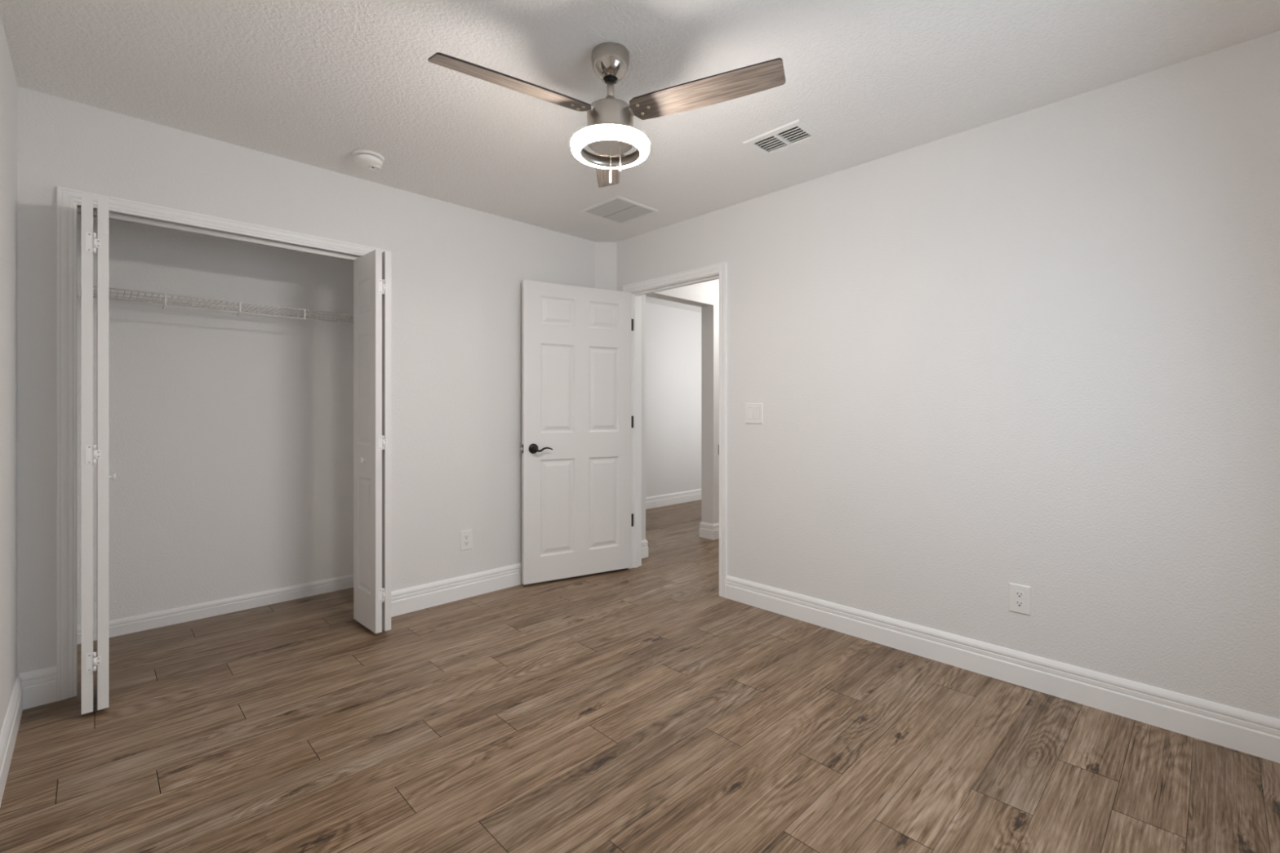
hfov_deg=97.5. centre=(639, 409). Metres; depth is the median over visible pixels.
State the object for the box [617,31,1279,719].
wall
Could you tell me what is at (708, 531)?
baseboard
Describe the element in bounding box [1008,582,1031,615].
wall outlet
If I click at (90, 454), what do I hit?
bifold door
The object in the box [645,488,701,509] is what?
baseboard
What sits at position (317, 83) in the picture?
ceiling
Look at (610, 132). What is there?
ceiling fan
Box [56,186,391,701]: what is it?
door frame
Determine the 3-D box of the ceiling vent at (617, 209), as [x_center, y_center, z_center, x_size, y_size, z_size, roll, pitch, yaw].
[-0.131,-1.260,3.566,0.352,0.009,0.352,0,0,-44]
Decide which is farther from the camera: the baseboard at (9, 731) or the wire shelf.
the wire shelf
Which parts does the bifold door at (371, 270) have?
knob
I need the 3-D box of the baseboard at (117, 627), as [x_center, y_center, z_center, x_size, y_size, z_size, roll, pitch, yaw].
[-2.157,1.133,3.048,1.590,0.084,0.602,0,0,-44]
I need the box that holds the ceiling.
[0,0,1279,312]
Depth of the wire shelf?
3.04 m
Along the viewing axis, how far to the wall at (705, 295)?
5.08 m
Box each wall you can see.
[0,13,17,733]
[17,86,595,674]
[77,213,353,626]
[595,242,719,540]
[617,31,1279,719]
[645,302,701,497]
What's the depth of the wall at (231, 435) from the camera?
3.22 m
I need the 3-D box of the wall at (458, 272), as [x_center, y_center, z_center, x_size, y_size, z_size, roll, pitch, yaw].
[-1.384,-0.045,3.301,3.050,2.440,0.115,0,0,-44]
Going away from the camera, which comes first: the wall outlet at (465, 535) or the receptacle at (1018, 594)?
the receptacle at (1018, 594)
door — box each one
[81,191,116,714]
[353,249,391,633]
[520,280,633,584]
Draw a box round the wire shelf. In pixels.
[77,284,353,324]
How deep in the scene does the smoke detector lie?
2.76 m
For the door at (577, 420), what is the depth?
3.89 m
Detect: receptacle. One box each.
[463,534,469,539]
[463,541,469,546]
[1014,591,1024,598]
[1014,600,1024,607]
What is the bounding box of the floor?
[0,499,1279,852]
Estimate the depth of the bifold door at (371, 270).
2.94 m
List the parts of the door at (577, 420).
lever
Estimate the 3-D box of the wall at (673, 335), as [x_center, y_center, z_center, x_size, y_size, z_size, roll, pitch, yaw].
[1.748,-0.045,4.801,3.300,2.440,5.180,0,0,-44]
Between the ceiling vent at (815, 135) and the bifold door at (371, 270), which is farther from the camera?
the bifold door at (371, 270)
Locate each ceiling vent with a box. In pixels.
[580,195,657,224]
[742,119,822,157]
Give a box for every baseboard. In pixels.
[0,674,22,806]
[17,562,522,709]
[77,573,353,644]
[641,521,719,558]
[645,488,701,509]
[725,575,1279,763]
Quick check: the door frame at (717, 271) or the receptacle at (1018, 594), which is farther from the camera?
the door frame at (717, 271)
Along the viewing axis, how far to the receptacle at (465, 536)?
3.50 m
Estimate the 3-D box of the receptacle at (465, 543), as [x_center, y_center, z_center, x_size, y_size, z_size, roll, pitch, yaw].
[-1.083,0.837,3.505,0.034,0.028,0.002,0,0,-44]
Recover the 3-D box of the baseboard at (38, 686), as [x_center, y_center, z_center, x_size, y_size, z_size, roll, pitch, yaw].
[-1.383,1.105,3.210,2.925,0.140,0.016,0,0,-44]
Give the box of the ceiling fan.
[427,42,785,187]
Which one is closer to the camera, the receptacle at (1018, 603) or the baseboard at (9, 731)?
the baseboard at (9, 731)
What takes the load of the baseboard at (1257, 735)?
attached to the wall at (1038, 348)
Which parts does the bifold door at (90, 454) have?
knob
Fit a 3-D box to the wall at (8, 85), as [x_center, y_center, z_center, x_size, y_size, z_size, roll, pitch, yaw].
[-1.495,-0.045,1.148,0.115,2.440,4.477,0,0,-44]
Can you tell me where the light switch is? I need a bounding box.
[745,403,763,423]
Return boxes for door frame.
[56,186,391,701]
[622,261,727,598]
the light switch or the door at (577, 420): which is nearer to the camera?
the light switch
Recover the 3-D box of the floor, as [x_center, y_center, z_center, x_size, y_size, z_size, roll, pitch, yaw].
[0.549,1.205,3.682,6.550,0.060,5.337,0,0,-44]
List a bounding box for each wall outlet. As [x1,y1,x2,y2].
[460,529,471,551]
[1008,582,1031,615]
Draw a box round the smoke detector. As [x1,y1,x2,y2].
[352,149,384,170]

